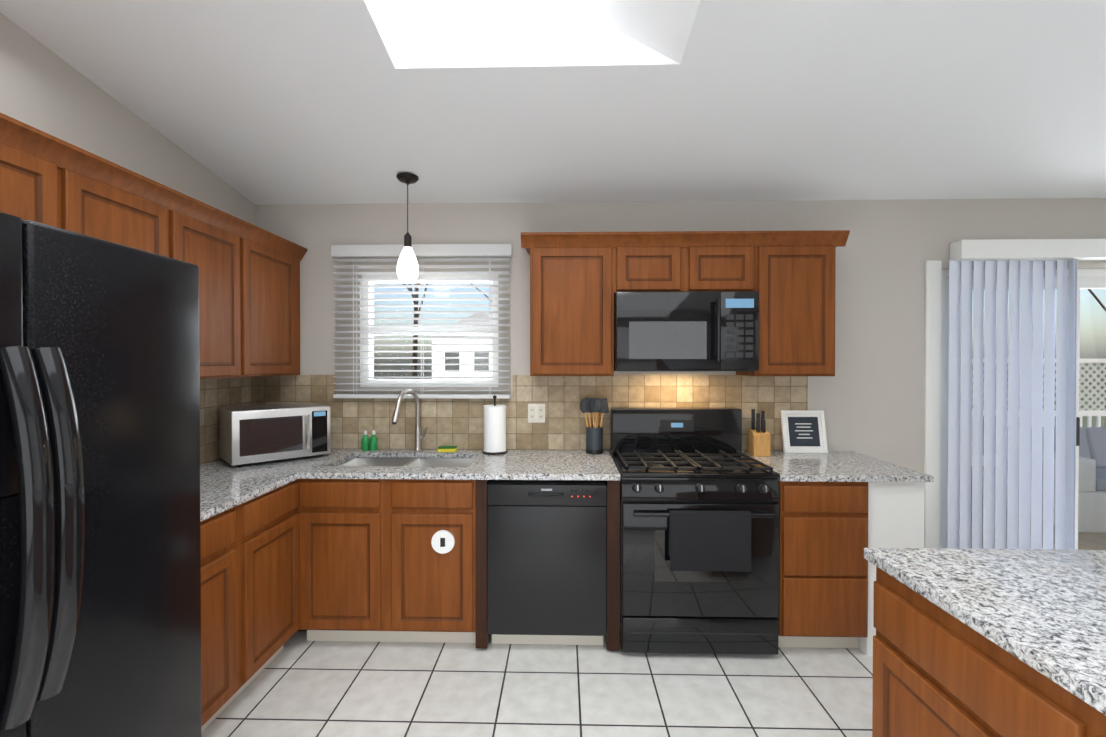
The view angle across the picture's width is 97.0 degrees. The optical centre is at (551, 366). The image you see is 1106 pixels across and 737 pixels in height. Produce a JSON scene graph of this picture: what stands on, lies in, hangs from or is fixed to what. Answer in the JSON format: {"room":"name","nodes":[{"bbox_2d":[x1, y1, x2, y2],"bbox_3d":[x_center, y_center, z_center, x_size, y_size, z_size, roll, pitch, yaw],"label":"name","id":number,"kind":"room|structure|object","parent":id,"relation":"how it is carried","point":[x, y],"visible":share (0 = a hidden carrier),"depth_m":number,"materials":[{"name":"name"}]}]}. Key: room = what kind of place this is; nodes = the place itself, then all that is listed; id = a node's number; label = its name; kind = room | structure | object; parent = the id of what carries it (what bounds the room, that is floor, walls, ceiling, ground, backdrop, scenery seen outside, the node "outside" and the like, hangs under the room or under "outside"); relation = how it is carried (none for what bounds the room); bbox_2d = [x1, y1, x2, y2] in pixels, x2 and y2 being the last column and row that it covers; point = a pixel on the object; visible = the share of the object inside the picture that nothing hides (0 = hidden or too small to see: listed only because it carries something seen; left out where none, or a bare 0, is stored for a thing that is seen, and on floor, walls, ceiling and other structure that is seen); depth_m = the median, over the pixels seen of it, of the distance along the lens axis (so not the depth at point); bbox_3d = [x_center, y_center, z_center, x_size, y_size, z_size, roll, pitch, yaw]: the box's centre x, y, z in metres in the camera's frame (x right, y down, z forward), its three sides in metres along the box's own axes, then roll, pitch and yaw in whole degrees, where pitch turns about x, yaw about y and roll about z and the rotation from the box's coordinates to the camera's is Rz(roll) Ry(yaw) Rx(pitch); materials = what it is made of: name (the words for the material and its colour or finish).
{"room":"kitchen","nodes":[
{"label":"kitchen","id":0,"kind":"room"},
{"bbox_2d":[0,13,254,224],"bbox_3d":[-2.063,-0.255,0.318,0.150,3.450,5.720,0,0,1],"label":"wall","id":1,"kind":"structure","parent":0,"point":[43,88],"depth_m":2.06,"materials":[{"name":"grey paint"}]},
{"bbox_2d":[0,112,71,230],"bbox_3d":[-1.801,-0.541,1.392,0.301,0.406,0.515,0,0,1],"label":"upper cabinet","id":2,"kind":"object","parent":1,"relation":"attached to","point":[36,165],"depth_m":1.56,"materials":[{"name":"brown wood"}]},
{"bbox_2d":[72,144,175,258],"bbox_3d":[-1.789,-0.342,1.880,0.301,0.812,0.458,0,0,1],"label":"upper cabinet","id":3,"kind":"object","parent":1,"relation":"attached to","point":[112,202],"depth_m":1.86,"materials":[{"name":"brown wood"}]},
{"bbox_2d":[176,191,247,378],"bbox_3d":[-1.778,-0.346,2.340,0.301,0.812,0.463,0,0,1],"label":"upper cabinet","id":4,"kind":"object","parent":1,"relation":"attached to","point":[208,237],"depth_m":2.39,"materials":[{"name":"brown wood"}]},
{"bbox_2d":[200,377,255,463],"bbox_3d":[-1.934,0.300,2.364,0.008,0.479,1.560,0,0,1],"label":"tile backsplash","id":5,"kind":"structure","parent":1,"relation":"attached to","point":[216,393],"depth_m":2.79,"materials":[{"name":"beige tile"}]},
{"bbox_2d":[248,223,307,376],"bbox_3d":[-1.766,-0.350,2.869,0.301,0.812,0.596,0,0,1],"label":"upper cabinet","id":6,"kind":"object","parent":1,"relation":"attached to","point":[249,299],"depth_m":2.84,"materials":[{"name":"brown wood"}]},
{"bbox_2d":[202,630,872,736],"bbox_3d":[1.349,1.530,0.325,6.973,0.120,5.870,0,0,1],"label":"floor","id":7,"kind":"structure","parent":0,"point":[299,685],"depth_m":2.18,"materials":[{"name":"tile"}]},
{"bbox_2d":[0,212,201,736],"bbox_3d":[-1.490,0.564,1.106,0.899,1.760,0.910,0,0,1],"label":"refrigerator","id":8,"kind":"object","parent":7,"relation":"on","point":[100,586],"visible":1,"depth_m":1.20,"materials":[{"name":"black metal"}]},
{"bbox_2d":[200,457,490,731],"bbox_3d":[-1.134,1.012,2.370,1.604,0.882,1.587,0,0,1],"label":"base cabinet","id":9,"kind":"object","parent":7,"relation":"on","point":[379,560],"visible":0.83,"depth_m":2.48,"materials":[{"name":"brown wood"}]},
{"bbox_2d":[200,469,303,521],"bbox_3d":[-1.615,0.558,2.029,0.660,0.030,0.900,0,0,1],"label":"countertop","id":10,"kind":"structure","parent":9,"relation":"on","point":[224,485],"depth_m":2.24,"materials":[{"name":"stone"}]},
{"bbox_2d":[214,449,347,460],"bbox_3d":[-1.596,0.552,2.839,0.660,0.030,0.360,0,0,1],"label":"countertop","id":11,"kind":"structure","parent":9,"relation":"on","point":[333,451],"depth_m":2.88,"materials":[{"name":"stone"}]},
{"bbox_2d":[219,403,330,466],"bbox_3d":[-1.600,0.386,2.844,0.500,0.300,0.369,0,1,-44],"label":"countertop microwave","id":12,"kind":"object","parent":11,"relation":"on","point":[255,434],"visible":1,"depth_m":2.72,"materials":[{"name":"silver metal"}]},
{"bbox_2d":[200,449,619,479],"bbox_3d":[-0.788,0.552,2.810,2.275,0.030,0.682,0,0,1],"label":"countertop","id":13,"kind":"structure","parent":9,"relation":"on","point":[515,464],"depth_m":2.60,"materials":[{"name":"stone"}]},
{"bbox_2d":[362,430,368,450],"bbox_3d":[-1.184,0.470,3.108,0.046,0.126,0.046,0,0,1],"label":"soap bottle","id":14,"kind":"object","parent":13,"relation":"on","point":[365,442],"visible":0.96,"depth_m":3.09,"materials":[{"name":"green plastic"}]},
{"bbox_2d":[370,430,377,450],"bbox_3d":[-1.134,0.470,3.114,0.046,0.126,0.046,0,0,1],"label":"soap bottle","id":15,"kind":"object","parent":13,"relation":"on","point":[373,442],"visible":0.98,"depth_m":3.10,"materials":[{"name":"green plastic"}]},
{"bbox_2d":[338,458,474,466],"bbox_3d":[-0.835,0.668,2.826,0.776,0.200,0.396,0,0,1],"label":"double-bowl sink","id":16,"kind":"object","parent":13,"relation":"in","point":[417,462],"visible":0.12,"depth_m":3.01,"materials":[{"name":"silver metal"}]},
{"bbox_2d":[392,389,427,451],"bbox_3d":[-0.856,0.336,2.974,0.154,0.397,0.266,0,0,1],"label":"gooseneck faucet","id":17,"kind":"object","parent":13,"relation":"on","point":[418,436],"visible":1,"depth_m":3.06,"materials":[{"name":"silver metal"}]},
{"bbox_2d":[438,446,456,451],"bbox_3d":[-0.654,0.519,3.074,0.110,0.029,0.065,0,0,1],"label":"sponge","id":18,"kind":"object","parent":13,"relation":"on","point":[447,448],"visible":0.98,"depth_m":3.04,"materials":[{"name":"yellow"}]},
{"bbox_2d":[482,395,506,454],"bbox_3d":[-0.353,0.356,3.031,0.156,0.356,0.156,0,0,1],"label":"paper towel holder","id":19,"kind":"object","parent":13,"relation":"on","point":[494,429],"visible":1,"depth_m":2.97,"materials":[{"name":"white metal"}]},
{"bbox_2d":[580,398,608,453],"bbox_3d":[0.262,0.364,3.016,0.180,0.340,0.105,0,0,1],"label":"utensil crock","id":20,"kind":"object","parent":13,"relation":"on","point":[594,438],"visible":1,"depth_m":3.00,"materials":[{"name":"grey stone"}]},
{"bbox_2d":[487,480,606,644],"bbox_3d":[-0.019,1.020,2.757,0.602,0.858,0.606,0,0,1],"label":"dishwasher","id":21,"kind":"object","parent":7,"relation":"on","point":[546,562],"visible":0.98,"depth_m":2.47,"materials":[{"name":"black metal"}]},
{"bbox_2d":[604,480,619,649],"bbox_3d":[0.319,0.999,2.798,0.064,0.863,0.661,0,0,1],"label":"cabinet end panel","id":22,"kind":"object","parent":7,"relation":"on","point":[612,637],"visible":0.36,"depth_m":2.47,"materials":[{"name":"brown wood"}]},
{"bbox_2d":[609,407,779,654],"bbox_3d":[0.743,0.853,2.717,0.776,1.194,0.736,0,0,1],"label":"gas range","id":23,"kind":"object","parent":7,"relation":"on","point":[699,530],"visible":1,"depth_m":2.42,"materials":[{"name":"black metal"}]},
{"bbox_2d":[777,480,867,647],"bbox_3d":[1.366,1.009,2.766,0.435,0.882,0.676,0,0,1],"label":"base cabinet","id":24,"kind":"object","parent":7,"relation":"on","point":[823,568],"visible":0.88,"depth_m":2.43,"materials":[{"name":"brown wood"}]},
{"bbox_2d":[742,451,933,481],"bbox_3d":[1.512,0.552,2.756,0.744,0.030,0.682,0,0,1],"label":"countertop","id":25,"kind":"structure","parent":24,"relation":"on","point":[840,466],"depth_m":2.58,"materials":[{"name":"stone"}]},
{"bbox_2d":[748,409,770,455],"bbox_3d":[1.250,0.397,2.955,0.096,0.275,0.100,0,0,1],"label":"knife block","id":26,"kind":"object","parent":25,"relation":"on","point":[759,441],"visible":1,"depth_m":2.93,"materials":[{"name":"brown wood"}]},
{"bbox_2d":[780,410,827,452],"bbox_3d":[1.569,0.406,3.049,0.262,0.261,0.068,0,0,1],"label":"framed picture","id":27,"kind":"object","parent":25,"relation":"on","point":[803,431],"visible":1,"depth_m":3.05,"materials":[{"name":"white wood"}]},
{"bbox_2d":[872,566,1063,736],"bbox_3d":[1.420,1.021,1.147,0.969,0.882,0.597,0,0,1],"label":"base cabinet","id":28,"kind":"object","parent":7,"relation":"on","point":[938,671],"depth_m":1.18,"materials":[{"name":"brown wood"}]},
{"bbox_2d":[864,548,1105,714],"bbox_3d":[1.415,0.570,0.241,1.018,0.033,2.436,0,0,1],"label":"countertop","id":29,"kind":"structure","parent":28,"relation":"on","point":[1042,611],"depth_m":1.16,"materials":[{"name":"stone"}]},
{"bbox_2d":[1064,689,1105,736],"bbox_3d":[1.406,1.026,0.550,0.969,0.882,0.597,0,0,1],"label":"base cabinet","id":30,"kind":"object","parent":7,"relation":"on","point":[1081,719],"depth_m":0.87,"materials":[{"name":"brown wood"}]},
{"bbox_2d":[0,0,1105,204],"bbox_3d":[1.349,-1.682,0.301,6.973,1.359,5.870,0,0,1],"label":"ceiling","id":31,"kind":"structure","parent":0,"point":[260,102],"depth_m":2.13,"materials":[{"name":"white paint"}]},
{"bbox_2d":[396,173,418,281],"bbox_3d":[-0.830,-0.790,2.820,0.124,0.601,0.124,0,0,1],"label":"pendant light","id":32,"kind":"object","parent":31,"relation":"hanging from","point":[407,268],"visible":1,"depth_m":2.79,"materials":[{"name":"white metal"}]},
{"bbox_2d":[255,198,1105,472],"bbox_3d":[1.417,0.148,3.174,6.973,2.600,0.150,0,0,1],"label":"wall","id":33,"kind":"structure","parent":0,"point":[868,398],"depth_m":3.09,"materials":[{"name":"grey paint"}]},
{"bbox_2d":[360,274,497,386],"bbox_3d":[-0.789,-0.232,3.204,0.895,0.730,0.110,0,0,1],"label":"window","id":34,"kind":"structure","parent":33,"relation":"in","point":[404,380],"depth_m":3.19,"materials":[{"name":"white plastic"}]},
{"bbox_2d":[331,244,511,398],"bbox_3d":[-0.826,-0.283,3.116,1.145,0.973,0.058,0,0,1],"label":"window blinds","id":35,"kind":"object","parent":34,"relation":"attached to","point":[489,253],"visible":1,"depth_m":3.10,"materials":[{"name":"white plastic"}]},
{"bbox_2d":[256,375,807,450],"bbox_3d":[-0.154,0.294,3.132,3.532,0.479,0.008,0,0,1],"label":"tile backsplash","id":36,"kind":"structure","parent":33,"relation":"attached to","point":[459,423],"depth_m":3.13,"materials":[{"name":"beige tile"}]},
{"bbox_2d":[528,404,544,422],"bbox_3d":[-0.098,0.299,3.122,0.110,0.122,0.008,0,0,1],"label":"electrical outlet plate","id":37,"kind":"object","parent":36,"relation":"attached to","point":[536,413],"visible":1,"depth_m":3.12,"materials":[{"name":"beige plastic"}]},
{"bbox_2d":[525,232,616,375],"bbox_3d":[0.118,-0.350,2.952,0.480,0.812,0.328,0,0,1],"label":"upper cabinet","id":38,"kind":"object","parent":33,"relation":"attached to","point":[578,280],"depth_m":2.79,"materials":[{"name":"brown wood"}]},
{"bbox_2d":[617,231,688,291],"bbox_3d":[0.558,-0.590,2.939,0.400,0.333,0.328,0,0,1],"label":"upper cabinet","id":39,"kind":"object","parent":33,"relation":"attached to","point":[658,261],"depth_m":2.78,"materials":[{"name":"brown wood"}]},
{"bbox_2d":[689,231,760,293],"bbox_3d":[0.958,-0.590,2.930,0.400,0.333,0.328,0,0,1],"label":"upper cabinet","id":40,"kind":"object","parent":33,"relation":"attached to","point":[721,261],"depth_m":2.77,"materials":[{"name":"brown wood"}]},
{"bbox_2d":[614,291,758,370],"bbox_3d":[0.757,-0.196,2.886,0.788,0.444,0.429,0,0,1],"label":"over-the-range microwave","id":41,"kind":"object","parent":40,"relation":"attached to","point":[690,331],"visible":1,"depth_m":2.71,"materials":[{"name":"black metal"}]},
{"bbox_2d":[736,230,840,375],"bbox_3d":[1.383,-0.350,2.922,0.450,0.812,0.328,0,0,1],"label":"upper cabinet","id":42,"kind":"object","parent":33,"relation":"attached to","point":[797,296],"depth_m":2.76,"materials":[{"name":"brown wood"}]},
{"bbox_2d":[924,260,1105,549],"bbox_3d":[3.288,0.394,3.109,1.890,2.110,0.134,0,0,1],"label":"door frame","id":43,"kind":"structure","parent":33,"relation":"in","point":[936,399],"depth_m":3.07,"materials":[{"name":"white paint"}]},
{"bbox_2d":[947,239,1105,549],"bbox_3d":[3.395,0.323,3.001,1.910,2.183,0.096,0,0,1],"label":"vertical blinds","id":44,"kind":"object","parent":33,"relation":"attached to","point":[995,477],"visible":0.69,"depth_m":3.01,"materials":[{"name":"white"}]},
{"bbox_2d":[858,482,923,655],"bbox_3d":[1.730,1.012,2.776,0.279,0.878,0.645,0,0,1],"label":"wall","id":45,"kind":"structure","parent":0,"point":[895,514],"depth_m":2.45,"materials":[{"name":"white paint"}]},
{"label":"outside","id":46,"kind":"structure","parent":0,"visible":0},
{"bbox_2d":[959,466,1105,549],"bbox_3d":[5.554,1.507,5.257,8.000,0.090,4.170,0,0,1],"label":"deck","id":47,"kind":"object","parent":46,"point":[1089,538],"depth_m":4.18,"materials":[{"name":"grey wood"}]},
{"bbox_2d":[960,359,1105,465],"bbox_3d":[5.599,0.653,7.135,7.890,1.590,0.090,0,0,1],"label":"lattice fence","id":48,"kind":"object","parent":47,"relation":"on","point":[1091,412],"depth_m":7.08,"materials":[{"name":"grey wood"}]},
{"bbox_2d":[1006,427,1105,532],"bbox_3d":[5.591,1.038,4.687,1.900,0.854,0.800,0,0,1],"label":"sofa","id":49,"kind":"object","parent":47,"relation":"on","point":[1088,495],"depth_m":4.31,"materials":[{"name":"fabric"}]},
{"bbox_2d":[972,384,1105,454],"bbox_3d":[8.439,1.625,21.394,44.000,0.370,36.570,0,0,1],"label":"lawn","id":50,"kind":"structure","parent":46,"point":[1094,423],"depth_m":14.55,"materials":[{"name":"green"}]},
{"bbox_2d":[402,283,427,378],"bbox_3d":[-3.862,-3.452,12.160,8.998,9.926,7.775,0,0,1],"label":"tree","id":51,"kind":"object","parent":50,"relation":"on","point":[415,341],"depth_m":12.89,"materials":[{"name":"brown plant"}]},
{"bbox_2d":[427,313,491,378],"bbox_3d":[-4.265,-1.021,33.965,6.800,4.730,8.400,0,0,1],"label":"neighbouring house","id":52,"kind":"structure","parent":50,"relation":"on","point":[463,361],"depth_m":29.98,"materials":[{"name":"white"}]},
{"bbox_2d":[1088,289,1105,426],"bbox_3d":[13.521,-3.348,12.595,9.040,9.712,10.076,0,0,1],"label":"tree","id":53,"kind":"object","parent":50,"relation":"on","point":[1096,298],"depth_m":11.88,"materials":[{"name":"brown plant"}]}
]}

